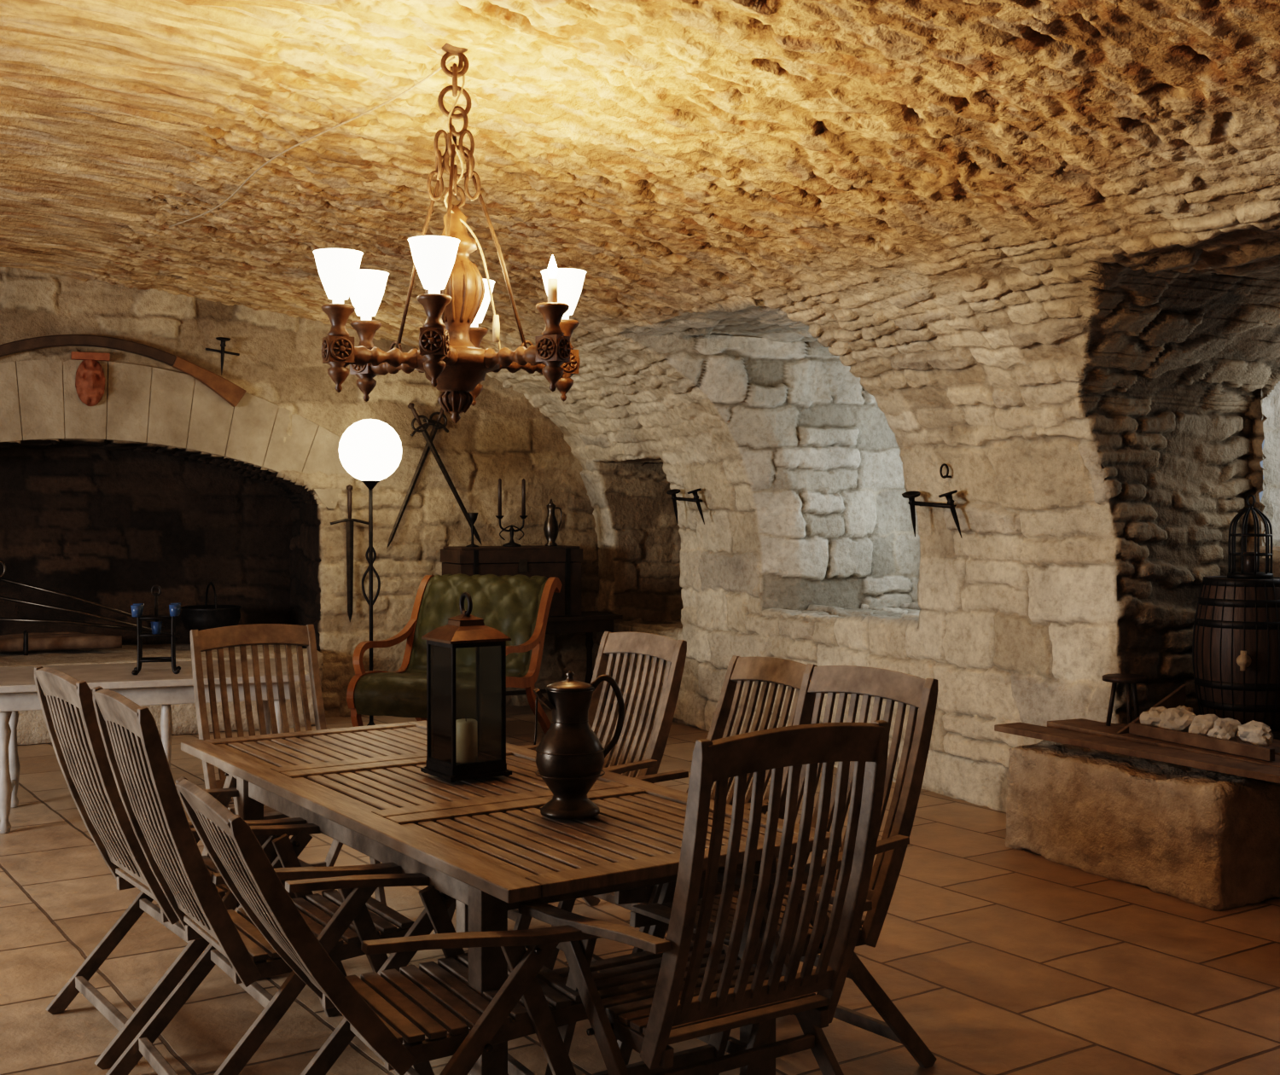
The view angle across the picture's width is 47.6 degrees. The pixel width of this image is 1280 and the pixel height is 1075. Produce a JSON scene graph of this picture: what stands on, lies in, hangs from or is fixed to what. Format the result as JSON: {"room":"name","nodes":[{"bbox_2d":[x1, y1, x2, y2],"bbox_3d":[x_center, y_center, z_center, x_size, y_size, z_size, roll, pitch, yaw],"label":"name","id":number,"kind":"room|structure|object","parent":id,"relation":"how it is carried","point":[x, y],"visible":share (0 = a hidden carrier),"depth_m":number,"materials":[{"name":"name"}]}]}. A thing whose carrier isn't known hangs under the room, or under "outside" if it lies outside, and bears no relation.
{"room":"historic interior","nodes":[
{"label":"historic interior","id":0,"kind":"room"},
{"bbox_2d":[0,444,294,645],"bbox_3d":[-4.360,0.233,11.161,3.580,2.300,0.063,-1,1,-27],"label":"fireplace opening","id":1,"kind":"structure","parent":0,"point":[106,527],"depth_m":11.36,"materials":[{"name":"black brick"}]},
{"bbox_2d":[0,267,600,717],"bbox_3d":[-4.935,-0.302,10.338,9.901,3.400,1.012,-1,1,-27],"label":"wall","id":2,"kind":"structure","parent":0,"point":[503,436],"depth_m":11.26,"materials":[{"name":"beige stone"}]},
{"bbox_2d":[70,351,110,406],"bbox_3d":[-3.869,-1.118,10.230,0.250,0.375,0.171,-1,1,-27],"label":"carving","id":3,"kind":"object","parent":2,"relation":"attached to","point":[90,379],"visible":1,"depth_m":10.23,"materials":[{"name":"wood"}]},
{"bbox_2d":[0,334,246,407],"bbox_3d":[-3.995,-1.125,10.199,2.409,0.604,0.065,-1,1,-27],"label":"yoke","id":4,"kind":"object","parent":2,"relation":"attached to","point":[229,392],"visible":1,"depth_m":10.37,"materials":[{"name":"brown wood"}]},
{"bbox_2d":[0,359,348,508],"bbox_3d":[-3.996,-0.736,10.421,3.935,1.056,0.284,-1,1,-27],"label":"fireplace arch","id":5,"kind":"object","parent":2,"relation":"attached to","point":[171,415],"depth_m":10.52,"materials":[{"name":"stone"}]},
{"bbox_2d":[205,337,239,375],"bbox_3d":[-3.063,-1.333,10.648,0.212,0.277,0.144,0,1,6],"label":"wall sconce","id":6,"kind":"object","parent":2,"relation":"attached to","point":[223,340],"visible":1,"depth_m":10.64,"materials":[{"name":"black metal"}]},
{"bbox_2d":[330,484,368,622],"bbox_3d":[-2.224,0.124,11.119,0.305,1.060,0.052,-1,1,-27],"label":"broadsword","id":7,"kind":"object","parent":2,"relation":"attached to","point":[349,522],"visible":0.98,"depth_m":11.11,"materials":[{"name":"black metal"}]},
{"bbox_2d":[386,407,448,548],"bbox_3d":[-1.731,-0.499,11.344,0.511,1.178,0.052,-1,1,-29],"label":"rapier","id":8,"kind":"object","parent":2,"relation":"attached to","point":[440,413],"visible":0.81,"depth_m":11.36,"materials":[{"name":"black metal"}]},
{"bbox_2d":[407,402,482,545],"bbox_3d":[-1.526,-0.489,11.403,0.608,1.117,0.052,0,1,-25],"label":"rapier","id":9,"kind":"object","parent":2,"relation":"attached to","point":[421,427],"visible":1,"depth_m":11.37,"materials":[{"name":"black metal"}]},
{"bbox_2d":[0,0,1279,352],"bbox_3d":[-1.567,-1.487,3.492,7.652,0.663,14.387,-1,1,-27],"label":"ceiling","id":10,"kind":"structure","parent":0,"point":[685,155],"depth_m":5.56,"materials":[{"name":"beige stone"}]},
{"bbox_2d":[168,56,455,227],"bbox_3d":[-1.642,-1.702,6.583,0.085,0.051,3.762,-1,1,-32],"label":"cable","id":11,"kind":"object","parent":10,"relation":"attached to","point":[453,57],"visible":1,"depth_m":6.03,"materials":[{"name":"fabric"}]},
{"bbox_2d":[313,42,586,423],"bbox_3d":[-0.635,-1.056,4.982,0.888,1.305,0.983,0,1,0],"label":"chandelier","id":12,"kind":"object","parent":10,"relation":"hanging from","point":[456,299],"visible":1,"depth_m":4.92,"materials":[{"name":"brown wood"}]},
{"bbox_2d":[0,702,1279,1074],"bbox_3d":[0.000,1.557,3.028,24.000,0.060,22.000,-1,1,-34],"label":"floor","id":13,"kind":"structure","parent":0,"point":[1002,960],"depth_m":5.02,"materials":[{"name":"tile"}]},
{"bbox_2d":[0,657,309,833],"bbox_3d":[-2.620,1.075,7.670,1.620,0.740,0.920,0,1,-20],"label":"side table","id":14,"kind":"object","parent":13,"relation":"on","point":[156,683],"visible":0.48,"depth_m":7.37,"materials":[{"name":"white wood"}]},
{"bbox_2d":[130,584,180,674],"bbox_3d":[-2.520,0.477,7.560,0.241,0.462,0.186,0,1,-15],"label":"votive holder","id":15,"kind":"object","parent":14,"relation":"on","point":[175,608],"visible":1,"depth_m":7.52,"materials":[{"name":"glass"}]},
{"bbox_2d":[0,643,323,744],"bbox_3d":[-4.056,1.126,10.570,3.242,0.584,1.338,-1,1,-27],"label":"stone hearth","id":16,"kind":"object","parent":13,"relation":"on","point":[32,728],"visible":0.36,"depth_m":10.38,"materials":[{"name":"beige stone"}]},
{"bbox_2d":[0,631,122,651],"bbox_3d":[-4.325,0.761,10.645,0.974,0.120,0.325,0,1,-22],"label":"firewood logs","id":17,"kind":"object","parent":16,"relation":"on","point":[54,640],"visible":0.91,"depth_m":10.57,"materials":[{"name":"brown wood"}]},
{"bbox_2d":[0,559,180,655],"bbox_3d":[-4.019,0.489,10.305,1.435,0.682,0.165,0,1,-21],"label":"tools","id":18,"kind":"object","parent":16,"relation":"on","point":[144,629],"visible":1,"depth_m":10.26,"materials":[{"name":"grey metal"}]},
{"bbox_2d":[180,581,241,632],"bbox_3d":[-3.261,0.584,11.030,0.446,0.492,0.446,-1,1,-27],"label":"cauldron","id":19,"kind":"object","parent":16,"relation":"on","point":[200,617],"visible":0.77,"depth_m":10.86,"materials":[{"name":"black metal"}]},
{"bbox_2d":[34,665,339,1070],"bbox_3d":[-1.417,0.951,4.530,0.805,1.126,0.646,-1,1,-36],"label":"dining chair","id":20,"kind":"object","parent":13,"relation":"on","point":[66,701],"visible":0.58,"depth_m":4.33,"materials":[{"name":"brown wood"}]},
{"bbox_2d":[92,686,434,1074],"bbox_3d":[-1.034,0.961,3.974,0.805,1.126,0.646,-1,1,-33],"label":"dining chair","id":21,"kind":"object","parent":13,"relation":"on","point":[136,754],"visible":0.81,"depth_m":3.81,"materials":[{"name":"brown wood"}]},
{"bbox_2d":[190,623,389,922],"bbox_3d":[-1.401,0.930,5.736,0.646,1.126,0.805,-1,1,-34],"label":"dining chair","id":22,"kind":"object","parent":13,"relation":"on","point":[264,635],"visible":0.29,"depth_m":5.98,"materials":[{"name":"brown wood"}]},
{"bbox_2d":[338,418,401,726],"bbox_3d":[-1.930,0.274,10.406,0.448,2.245,0.448,0,1,0],"label":"floor lamp","id":23,"kind":"object","parent":13,"relation":"on","point":[370,450],"visible":0.94,"depth_m":10.26,"materials":[{"name":"metal"}]},
{"bbox_2d":[174,776,600,1074],"bbox_3d":[-0.574,1.039,3.377,0.905,0.993,0.646,-1,1,-30],"label":"dining chair","id":24,"kind":"object","parent":13,"relation":"on","point":[392,1004],"visible":0.91,"depth_m":3.25,"materials":[{"name":"brown wood"}]},
{"bbox_2d":[346,573,562,734],"bbox_3d":[-1.253,0.847,10.041,1.103,1.150,1.228,0,1,20],"label":"armchair","id":25,"kind":"object","parent":13,"relation":"on","point":[518,607],"visible":0.7,"depth_m":10.16,"materials":[{"name":"green leather"}]},
{"bbox_2d":[180,720,841,1074],"bbox_3d":[-0.577,1.130,4.544,0.984,0.740,2.500,-1,1,-34],"label":"dining table","id":26,"kind":"object","parent":13,"relation":"on","point":[486,844],"visible":0.79,"depth_m":4.01,"materials":[{"name":"brown wood"}]},
{"bbox_2d":[420,592,511,782],"bbox_3d":[-0.555,0.466,4.629,0.215,0.585,0.215,-1,1,-34],"label":"candle lantern","id":27,"kind":"object","parent":26,"relation":"on","point":[465,748],"visible":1,"depth_m":4.60,"materials":[{"name":"metal"}]},
{"bbox_2d":[533,670,624,820],"bbox_3d":[-0.179,0.569,4.026,0.226,0.400,0.196,0,1,19],"label":"jug","id":28,"kind":"object","parent":26,"relation":"on","point":[570,757],"visible":1,"depth_m":3.98,"materials":[{"name":"brown metal"}]},
{"bbox_2d":[433,631,686,934],"bbox_3d":[-0.290,0.936,5.408,0.805,1.126,0.646,-1,1,-36],"label":"dining chair","id":29,"kind":"object","parent":13,"relation":"on","point":[672,651],"visible":0.3,"depth_m":5.53,"materials":[{"name":"brown wood"}]},
{"bbox_2d":[506,610,622,710],"bbox_3d":[-0.918,0.998,11.411,1.500,0.762,0.500,-1,1,-27],"label":"console table","id":30,"kind":"object","parent":13,"relation":"on","point":[590,622],"visible":0.24,"depth_m":11.44,"materials":[{"name":"brown wood"}]},
{"bbox_2d":[440,545,582,616],"bbox_3d":[-1.004,0.342,11.356,1.022,0.545,0.482,-1,1,-27],"label":"cabinet","id":31,"kind":"object","parent":30,"relation":"on","point":[559,561],"visible":0.54,"depth_m":11.21,"materials":[{"name":"brown wood"}]},
{"bbox_2d":[465,512,478,546],"bbox_3d":[-1.294,-0.059,11.204,0.099,0.262,0.099,-1,1,-27],"label":"goblet","id":32,"kind":"object","parent":31,"relation":"on","point":[472,517],"visible":1,"depth_m":11.18,"materials":[{"name":"black metal"}]},
{"bbox_2d":[495,478,528,546],"bbox_3d":[-1.003,-0.196,11.347,0.266,0.530,0.150,-1,1,-27],"label":"candelabra","id":33,"kind":"object","parent":31,"relation":"on","point":[523,516],"visible":1,"depth_m":11.34,"materials":[{"name":"metal"}]},
{"bbox_2d":[543,499,562,546],"bbox_3d":[-0.701,-0.119,11.504,0.124,0.370,0.134,0,1,23],"label":"pewter ewer","id":34,"kind":"object","parent":31,"relation":"on","point":[550,528],"visible":1,"depth_m":11.47,"materials":[{"name":"grey metal"}]},
{"bbox_2d":[537,655,824,1040],"bbox_3d":[0.131,0.962,4.731,0.835,1.098,0.646,-1,1,-31],"label":"dining chair","id":35,"kind":"object","parent":13,"relation":"on","point":[784,672],"visible":0.21,"depth_m":4.93,"materials":[{"name":"brown wood"}]},
{"bbox_2d":[517,720,889,1074],"bbox_3d":[0.152,0.966,3.407,0.646,1.137,0.756,-1,1,-34],"label":"dining chair","id":36,"kind":"object","parent":13,"relation":"on","point":[679,989],"visible":0.96,"depth_m":3.21,"materials":[{"name":"brown wood"}]},
{"bbox_2d":[616,663,938,1074],"bbox_3d":[0.393,0.958,4.149,0.805,1.126,0.646,-1,1,-38],"label":"dining chair","id":37,"kind":"object","parent":13,"relation":"on","point":[916,692],"visible":0.37,"depth_m":4.15,"materials":[{"name":"brown wood"}]},
{"bbox_2d":[1004,739,1279,911],"bbox_3d":[2.239,1.228,6.404,0.602,0.538,1.326,-1,1,-27],"label":"stone block","id":38,"kind":"object","parent":13,"relation":"on","point":[1209,840],"visible":0.87,"depth_m":6.11,"materials":[{"name":"beige stone"}]},
{"bbox_2d":[1102,673,1148,726],"bbox_3d":[2.275,0.769,6.801,0.205,0.242,0.205,-1,1,-27],"label":"stool","id":39,"kind":"object","parent":38,"relation":"on","point":[1127,679],"visible":0.9,"depth_m":6.79,"materials":[{"name":"brown wood"}]},
{"bbox_2d":[994,718,1279,783],"bbox_3d":[2.484,0.918,6.234,0.800,0.035,1.961,-1,1,-27],"label":"wooden planks","id":40,"kind":"object","parent":38,"relation":"on","point":[1079,732],"depth_m":6.29,"materials":[{"name":"brown wood"}]},
{"bbox_2d":[1117,684,1274,761],"bbox_3d":[2.542,0.797,6.326,0.431,0.199,0.850,-1,1,-27],"label":"tray","id":41,"kind":"object","parent":40,"relation":"on","point":[1177,698],"visible":0.82,"depth_m":6.28,"materials":[{"name":"rough stone"},{"name":"wood"}]},
{"bbox_2d":[1139,706,1167,727],"bbox_3d":[2.355,0.830,6.586,0.135,0.130,0.164,-1,1,-27],"label":"rock","id":42,"kind":"object","parent":41,"relation":"in","point":[1152,718],"visible":0.52,"depth_m":6.56,"materials":[{"name":"beige stone"}]},
{"bbox_2d":[1158,707,1196,733],"bbox_3d":[2.394,0.823,6.456,0.166,0.134,0.132,0,1,26],"label":"rock","id":43,"kind":"object","parent":41,"relation":"in","point":[1175,718],"visible":0.77,"depth_m":6.42,"materials":[{"name":"beige stone"}]},
{"bbox_2d":[1175,705,1192,712],"bbox_3d":[2.482,0.830,6.638,0.125,0.129,0.170,0,1,5],"label":"rock","id":44,"kind":"object","parent":41,"relation":"in","point":[1184,707],"visible":0.15,"depth_m":6.61,"materials":[{"name":"beige stone"}]},
{"bbox_2d":[1187,714,1218,736],"bbox_3d":[2.470,0.830,6.346,0.171,0.114,0.119,0,1,-11],"label":"rock","id":45,"kind":"object","parent":41,"relation":"in","point":[1201,724],"visible":0.53,"depth_m":6.31,"materials":[{"name":"beige stone"}]},
{"bbox_2d":[1207,717,1241,741],"bbox_3d":[2.506,0.829,6.212,0.124,0.107,0.156,1,1,42],"label":"rock","id":46,"kind":"object","parent":41,"relation":"in","point":[1225,729],"visible":0.82,"depth_m":6.17,"materials":[{"name":"beige stone"}]},
{"bbox_2d":[1235,720,1273,747],"bbox_3d":[2.595,0.825,6.125,0.114,0.102,0.160,-1,1,-32],"label":"rock","id":47,"kind":"object","parent":41,"relation":"in","point":[1253,732],"visible":0.98,"depth_m":6.09,"materials":[{"name":"beige stone"}]},
{"bbox_2d":[1192,576,1279,732],"bbox_3d":[2.843,0.538,6.814,0.482,0.701,0.472,-1,1,-27],"label":"wooden barrel","id":48,"kind":"object","parent":38,"relation":"on","point":[1236,645],"visible":0.88,"depth_m":6.63,"materials":[{"name":"brown wood"}]},
{"bbox_2d":[1227,494,1273,578],"bbox_3d":[2.857,-0.007,6.789,0.198,0.390,0.198,-1,1,-27],"label":"lantern","id":49,"kind":"object","parent":48,"relation":"on","point":[1249,561],"visible":1,"depth_m":6.76,"materials":[{"name":"metal"}]},
{"bbox_2d":[486,152,1279,812],"bbox_3d":[2.951,0.089,5.797,2.506,2.777,14.380,-1,1,-27],"label":"wall","id":50,"kind":"structure","parent":0,"point":[1085,380],"depth_m":7.57,"materials":[{"name":"beige stone"}]},
{"bbox_2d":[666,488,704,524],"bbox_3d":[0.376,-0.222,10.418,0.242,0.257,0.417,-1,1,-27],"label":"sconce","id":51,"kind":"object","parent":50,"relation":"attached to","point":[674,491],"visible":0.99,"depth_m":10.36,"materials":[{"name":"black metal"}]},
{"bbox_2d":[901,489,962,538],"bbox_3d":[1.636,-0.128,7.919,0.242,0.257,0.417,-1,1,-27],"label":"sconce","id":52,"kind":"object","parent":50,"relation":"attached to","point":[910,495],"visible":0.98,"depth_m":7.88,"materials":[{"name":"black metal"}]},
{"bbox_2d":[939,463,951,478],"bbox_3d":[1.670,-0.358,7.820,0.086,0.082,0.072,-1,1,-27],"label":"wall hook","id":53,"kind":"object","parent":50,"relation":"attached to","point":[943,464],"visible":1,"depth_m":7.80,"materials":[{"name":"black metal"}]},
{"bbox_2d":[1259,546,1279,558],"bbox_3d":[3.540,-0.451,6.848,0.460,1.120,1.105,-1,1,-27],"label":"trim","id":54,"kind":"structure","parent":50,"relation":"attached to","point":[1274,548],"depth_m":7.18,"materials":[{"name":"stone"}]},
{"bbox_2d":[1259,381,1279,546],"bbox_3d":[3.285,-0.464,7.330,0.420,1.070,0.058,-1,1,-27],"label":"window","id":55,"kind":"structure","parent":50,"relation":"in","point":[1271,404],"depth_m":7.26,"materials":[{"name":"white glass"}]},
{"bbox_2d":[1244,394,1279,576],"bbox_3d":[3.599,-0.105,6.243,0.083,2.350,2.600,-1,1,-27],"label":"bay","id":56,"kind":"object","parent":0,"point":[1254,413],"depth_m":7.26,"materials":[{"name":"beige stone"}]}
]}

